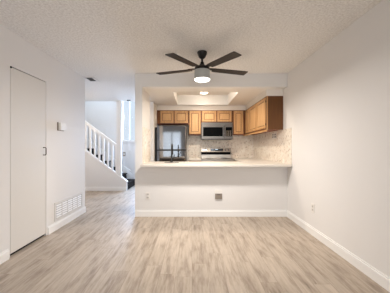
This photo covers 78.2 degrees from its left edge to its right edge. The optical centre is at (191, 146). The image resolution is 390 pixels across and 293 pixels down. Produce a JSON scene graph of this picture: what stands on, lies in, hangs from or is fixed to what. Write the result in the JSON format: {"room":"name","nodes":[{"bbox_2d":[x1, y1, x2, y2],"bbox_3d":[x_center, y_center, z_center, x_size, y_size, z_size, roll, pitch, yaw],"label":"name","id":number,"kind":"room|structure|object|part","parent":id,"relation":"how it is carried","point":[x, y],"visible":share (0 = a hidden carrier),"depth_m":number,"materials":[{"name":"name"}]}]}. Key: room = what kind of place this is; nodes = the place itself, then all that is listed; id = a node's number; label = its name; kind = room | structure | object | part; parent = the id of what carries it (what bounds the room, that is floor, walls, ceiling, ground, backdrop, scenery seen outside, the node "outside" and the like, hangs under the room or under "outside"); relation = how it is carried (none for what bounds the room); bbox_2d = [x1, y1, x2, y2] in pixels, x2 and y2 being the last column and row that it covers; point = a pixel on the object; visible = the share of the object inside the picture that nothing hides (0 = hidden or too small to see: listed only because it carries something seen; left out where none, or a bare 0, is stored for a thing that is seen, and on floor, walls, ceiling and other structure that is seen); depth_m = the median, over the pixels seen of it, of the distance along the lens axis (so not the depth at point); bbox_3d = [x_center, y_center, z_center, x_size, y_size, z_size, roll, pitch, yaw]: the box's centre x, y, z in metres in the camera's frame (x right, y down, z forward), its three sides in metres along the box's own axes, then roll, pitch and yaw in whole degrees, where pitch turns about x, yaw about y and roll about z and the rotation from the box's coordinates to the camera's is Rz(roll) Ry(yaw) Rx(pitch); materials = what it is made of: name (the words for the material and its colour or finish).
{"room":"empty living room","nodes":[
{"label":"empty living room","id":0,"kind":"room"},
{"bbox_2d":[0,24,84,257],"bbox_3d":[-2.775,-0.034,0.887,1.650,2.440,6.974,0,0,0],"label":"wall","id":1,"kind":"structure","parent":0,"point":[65,88],"depth_m":3.31,"materials":[{"name":"white paint"}]},
{"bbox_2d":[10,66,46,255],"bbox_3d":[-1.987,0.158,2.890,0.156,2.057,0.634,0,0,0],"label":"door","id":2,"kind":"structure","parent":1,"relation":"in","point":[28,150],"depth_m":2.83,"materials":[{"name":"white paint"}]},
{"bbox_2d":[0,206,85,263],"bbox_3d":[-1.942,1.132,0.887,0.016,0.108,6.974,0,0,0],"label":"baseboard","id":3,"kind":"structure","parent":1,"relation":"attached to","point":[4,256],"depth_m":3.50,"materials":[{"name":"white wood"}]},
{"bbox_2d":[57,122,65,130],"bbox_3d":[-1.925,-0.299,3.550,0.050,0.120,0.160,0,0,0],"label":"thermostat","id":4,"kind":"object","parent":1,"relation":"attached to","point":[60,126],"visible":1,"depth_m":3.49,"materials":[{"name":"white plastic"}]},
{"bbox_2d":[54,192,82,221],"bbox_3d":[-1.944,0.927,3.825,0.012,0.262,0.850,0,0,0],"label":"air vent","id":5,"kind":"object","parent":1,"relation":"in","point":[62,208],"visible":1,"depth_m":3.74,"materials":[{"name":"white metal"}]},
{"bbox_2d":[85,101,126,190],"bbox_3d":[-2.687,-0.034,6.550,1.826,2.440,0.100,0,0,0],"label":"wall","id":6,"kind":"structure","parent":0,"point":[97,174],"depth_m":6.50,"materials":[{"name":"white paint"}]},
{"bbox_2d":[85,187,125,190],"bbox_3d":[-2.687,1.132,6.492,1.826,0.108,0.016,0,0,0],"label":"baseboard","id":7,"kind":"structure","parent":6,"relation":"attached to","point":[86,188],"depth_m":6.48,"materials":[{"name":"white wood"}]},
{"bbox_2d":[85,150,127,181],"bbox_3d":[-2.680,0.255,6.550,1.840,1.406,0.130,0,0,0],"label":"cap","id":8,"kind":"object","parent":6,"relation":"attached to","point":[87,151],"visible":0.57,"depth_m":6.49,"materials":[{"name":"white wood"}]},
{"bbox_2d":[85,121,115,169],"bbox_3d":[-2.797,-0.241,6.550,1.505,1.910,0.070,0,0,0],"label":"stair railing","id":9,"kind":"object","parent":8,"relation":"on","point":[86,122],"visible":0.56,"depth_m":6.53,"materials":[{"name":"white wood"}]},
{"bbox_3d":[-2.797,-0.590,6.550,1.505,1.211,0.070,0,0,0],"label":"handrail","id":10,"kind":"part","parent":9,"relation":"part of","materials":[{"name":"white wood"}]},
{"bbox_2d":[85,101,134,173],"bbox_3d":[-2.346,-1.264,7.560,2.747,4.900,0.120,0,0,0],"label":"wall","id":11,"kind":"structure","parent":0,"point":[101,115],"depth_m":7.50,"materials":[{"name":"white paint"}]},
{"bbox_2d":[87,138,134,178],"bbox_3d":[-2.625,0.353,7.490,1.850,1.666,0.020,0,0,0],"label":"trim","id":12,"kind":"structure","parent":11,"relation":"attached to","point":[130,175],"depth_m":7.48,"materials":[{"name":"white wood"}]},
{"bbox_2d":[122,101,134,141],"bbox_3d":[-1.980,-1.279,7.515,0.500,2.270,0.130,0,0,0],"label":"window","id":13,"kind":"structure","parent":11,"relation":"in","point":[129,140],"depth_m":7.52,"materials":[{"name":"white"}]},
{"bbox_2d":[135,87,158,165],"bbox_3d":[-0.921,0.079,5.248,0.143,2.215,2.304,0,0,0],"label":"wall","id":14,"kind":"structure","parent":0,"point":[142,98],"depth_m":4.12,"materials":[{"name":"white paint"}]},
{"bbox_2d":[142,127,150,163],"bbox_3d":[-0.844,-0.029,4.476,0.012,0.630,0.749,0,0,0],"label":"tiled wall","id":15,"kind":"structure","parent":14,"relation":"attached to","point":[146,133],"depth_m":4.42,"materials":[{"name":"tile"}]},
{"bbox_2d":[159,125,188,160],"bbox_3d":[0.379,0.079,6.340,2.498,2.215,0.120,0,0,0],"label":"wall","id":16,"kind":"structure","parent":0,"point":[159,125],"depth_m":6.28,"materials":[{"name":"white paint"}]},
{"bbox_2d":[157,110,188,124],"bbox_3d":[-0.475,-0.742,6.099,0.786,0.341,0.338,0,0,0],"label":"upper cabinet","id":17,"kind":"object","parent":16,"relation":"attached to","point":[164,117],"visible":1,"depth_m":5.94,"materials":[{"name":"brown wood"}]},
{"bbox_3d":[-0.620,-0.742,5.940,0.326,0.301,0.020,0,0,0],"label":"door","id":18,"kind":"part","parent":17,"relation":"part of","materials":[{"name":"brown wood"}]},
{"bbox_3d":[-0.620,-0.742,5.944,0.200,0.175,0.012,0,0,0],"label":"panel","id":19,"kind":"part","parent":17,"relation":"part of","materials":[{"name":"brown wood"}]},
{"bbox_3d":[-0.265,-0.742,5.944,0.200,0.175,0.012,0,0,0],"label":"panel","id":20,"kind":"part","parent":17,"relation":"part of","materials":[{"name":"brown wood"}]},
{"bbox_3d":[-0.265,-0.742,5.940,0.326,0.301,0.020,0,0,0],"label":"door","id":21,"kind":"part","parent":17,"relation":"part of","materials":[{"name":"brown wood"}]},
{"bbox_2d":[189,110,200,134],"bbox_3d":[0.073,-0.608,6.099,0.309,0.608,0.338,0,0,0],"label":"upper cabinet","id":22,"kind":"object","parent":16,"relation":"attached to","point":[194,115],"visible":0.99,"depth_m":5.94,"materials":[{"name":"brown wood"}]},
{"bbox_3d":[0.073,-0.608,5.944,0.153,0.442,0.012,0,0,0],"label":"panel","id":23,"kind":"part","parent":22,"relation":"part of","materials":[{"name":"brown wood"}]},
{"bbox_2d":[201,110,231,121],"bbox_3d":[0.616,-0.759,6.099,0.774,0.305,0.338,0,0,0],"label":"upper cabinet","id":24,"kind":"object","parent":16,"relation":"attached to","point":[206,115],"visible":0.97,"depth_m":5.94,"materials":[{"name":"brown wood"}]},
{"bbox_3d":[0.424,-0.759,5.940,0.350,0.265,0.020,0,0,0],"label":"door","id":25,"kind":"part","parent":24,"relation":"part of","materials":[{"name":"brown wood"}]},
{"bbox_3d":[0.424,-0.759,5.944,0.224,0.139,0.012,0,0,0],"label":"panel","id":26,"kind":"part","parent":24,"relation":"part of","materials":[{"name":"brown wood"}]},
{"bbox_2d":[201,122,232,139],"bbox_3d":[0.615,-0.392,6.048,0.766,0.424,0.437,0,0,0],"label":"microwave","id":27,"kind":"object","parent":24,"relation":"attached to","point":[209,130],"visible":0.99,"depth_m":5.87,"materials":[{"name":"metal"}]},
{"bbox_3d":[0.516,-0.367,5.886,0.567,0.323,0.027,0,0,0],"label":"door","id":28,"kind":"part","parent":27,"relation":"part of","materials":[{"name":"metal"}]},
{"bbox_3d":[0.615,-0.568,5.889,0.764,0.071,0.019,0,0,0],"label":"vent panel","id":29,"kind":"part","parent":27,"relation":"part of","materials":[{"name":"metal"}]},
{"bbox_3d":[0.900,-0.367,5.886,0.194,0.323,0.027,0,0,0],"label":"control panel","id":30,"kind":"part","parent":27,"relation":"part of","materials":[{"name":"metal"}]},
{"bbox_3d":[0.803,-0.759,5.940,0.350,0.265,0.020,0,0,0],"label":"door","id":31,"kind":"part","parent":24,"relation":"part of","materials":[{"name":"brown wood"}]},
{"bbox_3d":[0.803,-0.759,5.944,0.224,0.139,0.012,0,0,0],"label":"panel","id":32,"kind":"part","parent":24,"relation":"part of","materials":[{"name":"brown wood"}]},
{"bbox_2d":[157,89,282,109],"bbox_3d":[0.379,-0.971,5.282,2.498,0.117,1.995,0,0,0],"label":"trim","id":33,"kind":"structure","parent":16,"relation":"attached to","point":[268,92],"depth_m":5.94,"materials":[{"name":"white paint"}]},
{"bbox_2d":[188,125,253,157],"bbox_3d":[0.758,-0.164,6.274,1.716,0.900,0.012,0,0,0],"label":"tiled wall","id":34,"kind":"structure","parent":16,"relation":"attached to","point":[241,146],"depth_m":6.27,"materials":[{"name":"tile"}]},
{"bbox_2d":[232,110,244,134],"bbox_3d":[1.159,-0.608,6.099,0.311,0.608,0.338,0,0,0],"label":"upper cabinet","id":35,"kind":"object","parent":16,"relation":"attached to","point":[238,116],"visible":0.98,"depth_m":5.94,"materials":[{"name":"brown wood"}]},
{"bbox_3d":[1.152,-0.608,5.940,0.236,0.568,0.020,0,0,0],"label":"door","id":36,"kind":"part","parent":35,"relation":"part of","materials":[{"name":"brown wood"}]},
{"bbox_3d":[1.152,-0.608,5.944,0.110,0.442,0.012,0,0,0],"label":"panel","id":37,"kind":"part","parent":35,"relation":"part of","materials":[{"name":"brown wood"}]},
{"bbox_2d":[0,0,381,100],"bbox_3d":[-0.925,-1.314,1.875,5.350,0.120,9.250,0,0,0],"label":"ceiling","id":38,"kind":"structure","parent":0,"point":[111,42],"depth_m":2.58,"materials":[{"name":"white paint"}]},
{"bbox_2d":[84,77,99,81],"bbox_3d":[-1.845,-1.248,4.430,0.180,0.011,0.260,0,0,0],"label":"ceiling vent","id":39,"kind":"object","parent":38,"relation":"in","point":[91,79],"visible":1,"depth_m":4.42,"materials":[{"name":"white metal"}]},
{"bbox_2d":[156,50,247,82],"bbox_3d":[0.137,-1.065,3.211,1.268,0.379,1.212,0,0,0],"label":"ceiling fan","id":40,"kind":"object","parent":38,"relation":"hanging from","point":[202,71],"visible":1,"depth_m":3.08,"materials":[{"name":"brown metal"}]},
{"bbox_3d":[-0.243,-1.029,3.298,0.498,0.021,0.124,0,0,19],"label":"blade","id":41,"kind":"part","parent":40,"relation":"part of","materials":[{"name":"brown wood"}]},
{"bbox_3d":[-0.106,-1.029,2.849,0.124,0.021,0.498,0,0,37],"label":"blade","id":42,"kind":"part","parent":40,"relation":"part of","materials":[{"name":"brown wood"}]},
{"bbox_2d":[194,77,209,81],"bbox_3d":[0.134,-0.883,3.168,0.204,0.017,0.204,0,0,0],"label":"diffuser","id":43,"kind":"object","parent":40,"relation":"attached to","point":[198,79],"depth_m":3.12,"materials":[{"name":"white glass"}]},
{"bbox_3d":[0.363,-1.029,2.841,0.124,0.021,0.498,0,0,-35],"label":"blade","id":44,"kind":"part","parent":40,"relation":"part of","materials":[{"name":"brown wood"}]},
{"bbox_3d":[0.516,-1.029,3.285,0.498,0.021,0.124,0,0,-17],"label":"blade","id":45,"kind":"part","parent":40,"relation":"part of","materials":[{"name":"brown wood"}]},
{"bbox_2d":[0,185,389,292],"bbox_3d":[-0.925,1.236,2.425,5.350,0.100,10.350,0,0,0],"label":"floor","id":46,"kind":"structure","parent":0,"point":[107,248],"depth_m":2.58,"materials":[{"name":"beige laminate"}]},
{"bbox_2d":[87,148,134,189],"bbox_3d":[-2.660,0.521,7.048,1.810,1.330,0.860,0,0,0],"label":"staircase","id":47,"kind":"structure","parent":46,"relation":"on","point":[131,182],"depth_m":7.18,"materials":[{"name":"grey carpet"}]},
{"bbox_2d":[155,126,186,160],"bbox_3d":[-0.495,0.346,5.870,0.734,1.680,0.760,0,0,0],"label":"refrigerator","id":48,"kind":"object","parent":46,"relation":"on","point":[165,136],"visible":0.56,"depth_m":5.53,"materials":[{"name":"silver metal"}]},
{"bbox_3d":[-0.469,0.602,5.564,0.683,1.048,0.068,0,0,0],"label":"door","id":49,"kind":"part","parent":48,"relation":"part of","materials":[{"name":"silver metal"}]},
{"bbox_3d":[-0.469,-0.215,5.564,0.683,0.558,0.068,0,0,0],"label":"freezer door","id":50,"kind":"part","parent":48,"relation":"part of","materials":[{"name":"silver metal"}]},
{"bbox_2d":[201,148,234,160],"bbox_3d":[0.615,0.594,5.915,0.766,1.145,0.703,0,0,0],"label":"range","id":51,"kind":"object","parent":46,"relation":"on","point":[207,154],"visible":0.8,"depth_m":6.15,"materials":[{"name":"metal"}]},
{"bbox_2d":[201,158,234,159],"bbox_3d":[0.615,0.287,5.900,0.766,0.018,0.560,0,0,0],"label":"cooktop","id":52,"kind":"object","parent":51,"relation":"in","point":[201,158],"depth_m":5.62,"materials":[{"name":"metal"}]},
{"bbox_3d":[0.070,0.754,5.958,0.304,0.864,0.616,0,0,0],"label":"base cabinet","id":53,"kind":"object","parent":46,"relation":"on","visible":0},
{"bbox_2d":[188,158,201,160],"bbox_3d":[0.070,0.303,5.949,0.310,0.035,0.638,0,0,0],"label":"countertop","id":54,"kind":"structure","parent":53,"relation":"on","point":[189,159],"depth_m":5.63,"materials":[{"name":"beige stone"}]},
{"bbox_3d":[1.312,0.754,5.958,0.604,0.864,0.616,0,0,0],"label":"base cabinet","id":55,"kind":"object","parent":46,"relation":"on","visible":0},
{"bbox_2d":[233,158,267,160],"bbox_3d":[1.310,0.303,5.506,0.611,0.035,1.523,0,0,0],"label":"countertop","id":56,"kind":"structure","parent":55,"relation":"on","point":[236,159],"depth_m":5.49,"materials":[{"name":"beige stone"}]},
{"bbox_2d":[135,166,286,209],"bbox_3d":[0.328,0.753,4.156,2.601,0.865,0.120,0,0,0],"label":"wall","id":57,"kind":"structure","parent":0,"point":[170,188],"depth_m":4.10,"materials":[{"name":"white paint"}]},
{"bbox_2d":[135,210,286,216],"bbox_3d":[0.320,1.132,4.088,2.585,0.108,0.016,0,0,0],"label":"baseboard","id":58,"kind":"structure","parent":57,"relation":"attached to","point":[138,213],"depth_m":4.08,"materials":[{"name":"white wood"}]},
{"bbox_2d":[140,161,291,166],"bbox_3d":[0.389,0.303,4.313,2.454,0.035,0.854,0,0,0],"label":"countertop","id":59,"kind":"structure","parent":57,"relation":"on","point":[151,163],"depth_m":3.92,"materials":[{"name":"beige stone"}]},
{"bbox_2d":[164,144,178,162],"bbox_3d":[-0.375,0.113,4.498,0.260,0.346,0.216,0,0,0],"label":"kitchen faucet","id":60,"kind":"object","parent":59,"relation":"on","point":[172,157],"visible":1,"depth_m":4.41,"materials":[{"name":"black metal"}]},
{"bbox_2d":[215,190,221,198],"bbox_3d":[0.452,0.809,4.084,0.124,0.153,0.024,0,0,0],"label":"wall outlet","id":61,"kind":"object","parent":57,"relation":"attached to","point":[218,193],"visible":1,"depth_m":4.07,"materials":[{"name":"white plastic"}]},
{"bbox_2d":[135,74,286,87],"bbox_3d":[0.328,-1.141,4.156,2.601,0.225,0.120,0,0,0],"label":"wall header","id":62,"kind":"structure","parent":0,"point":[141,80],"depth_m":4.10,"materials":[{"name":"white paint"}]},
{"bbox_2d":[144,88,284,104],"bbox_3d":[0.328,-1.171,5.308,2.601,0.285,2.184,0,0,0],"label":"ceiling","id":63,"kind":"structure","parent":0,"point":[159,96],"depth_m":4.70,"materials":[{"name":"white paint"}]},
{"bbox_2d":[173,92,237,104],"bbox_3d":[0.259,-1.147,5.175,1.232,0.235,1.330,0,0,0],"label":"trim","id":64,"kind":"structure","parent":63,"relation":"attached to","point":[180,99],"depth_m":5.84,"materials":[{"name":"white paint"}]},
{"bbox_2d":[262,0,389,277],"bbox_3d":[1.688,-0.034,1.900,0.120,2.440,9.000,0,0,0],"label":"wall","id":65,"kind":"structure","parent":0,"point":[336,101],"depth_m":2.53,"materials":[{"name":"white paint"}]},
{"bbox_2d":[243,108,256,135],"bbox_3d":[1.471,-0.596,5.924,0.312,0.633,0.686,0,0,0],"label":"upper cabinet","id":66,"kind":"object","parent":65,"relation":"attached to","point":[247,110],"visible":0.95,"depth_m":5.79,"materials":[{"name":"brown wood"}]},
{"bbox_3d":[1.325,-0.616,5.758,0.020,0.553,0.315,0,0,0],"label":"door","id":67,"kind":"part","parent":66,"relation":"part of","materials":[{"name":"brown wood"}]},
{"bbox_3d":[1.329,-0.616,5.758,0.012,0.427,0.189,0,0,0],"label":"panel","id":68,"kind":"part","parent":66,"relation":"part of","materials":[{"name":"brown wood"}]},
{"bbox_2d":[249,96,282,134],"bbox_3d":[1.471,-0.596,4.933,0.312,0.633,1.295,0,0,0],"label":"upper cabinet","id":69,"kind":"object","parent":65,"relation":"attached to","point":[265,116],"visible":1,"depth_m":4.30,"materials":[{"name":"brown wood"}]},
{"bbox_3d":[1.329,-0.616,5.250,0.012,0.427,0.474,0,0,0],"label":"panel","id":70,"kind":"part","parent":69,"relation":"part of","materials":[{"name":"brown wood"}]},
{"bbox_3d":[1.325,-0.616,5.250,0.020,0.553,0.600,0,0,0],"label":"door","id":71,"kind":"part","parent":69,"relation":"part of","materials":[{"name":"brown wood"}]},
{"bbox_3d":[1.335,-0.295,4.933,0.024,0.032,1.295,0,0,0],"label":"light rail","id":72,"kind":"part","parent":69,"relation":"part of","materials":[{"name":"brown wood"}]},
{"bbox_3d":[1.329,-0.616,4.625,0.012,0.427,0.464,0,0,0],"label":"panel","id":73,"kind":"part","parent":69,"relation":"part of","materials":[{"name":"brown wood"}]},
{"bbox_3d":[1.325,-0.616,4.625,0.020,0.553,0.590,0,0,0],"label":"door","id":74,"kind":"part","parent":69,"relation":"part of","materials":[{"name":"brown wood"}]},
{"bbox_3d":[1.491,-0.612,4.291,0.272,0.600,0.012,0,0,0],"label":"panel","id":75,"kind":"part","parent":69,"relation":"part of","materials":[{"name":"brown wood"}]},
{"bbox_2d":[254,128,291,164],"bbox_3d":[1.622,-0.013,5.100,0.012,0.597,2.360,0,0,0],"label":"tiled wall","id":76,"kind":"structure","parent":65,"relation":"attached to","point":[279,149],"depth_m":4.64,"materials":[{"name":"tile"}]},
{"bbox_2d":[272,132,276,138],"bbox_3d":[1.611,-0.219,4.678,0.009,0.114,0.227,0,0,0],"label":"wall outlet","id":77,"kind":"object","parent":76,"relation":"attached to","point":[274,135],"visible":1,"depth_m":4.67,"materials":[{"name":"white plastic"}]},
{"bbox_2d":[287,210,389,291],"bbox_3d":[1.620,1.132,0.748,0.016,0.108,6.696,0,0,0],"label":"baseboard","id":78,"kind":"structure","parent":65,"relation":"attached to","point":[371,272],"depth_m":2.50,"materials":[{"name":"white wood"}]}
]}

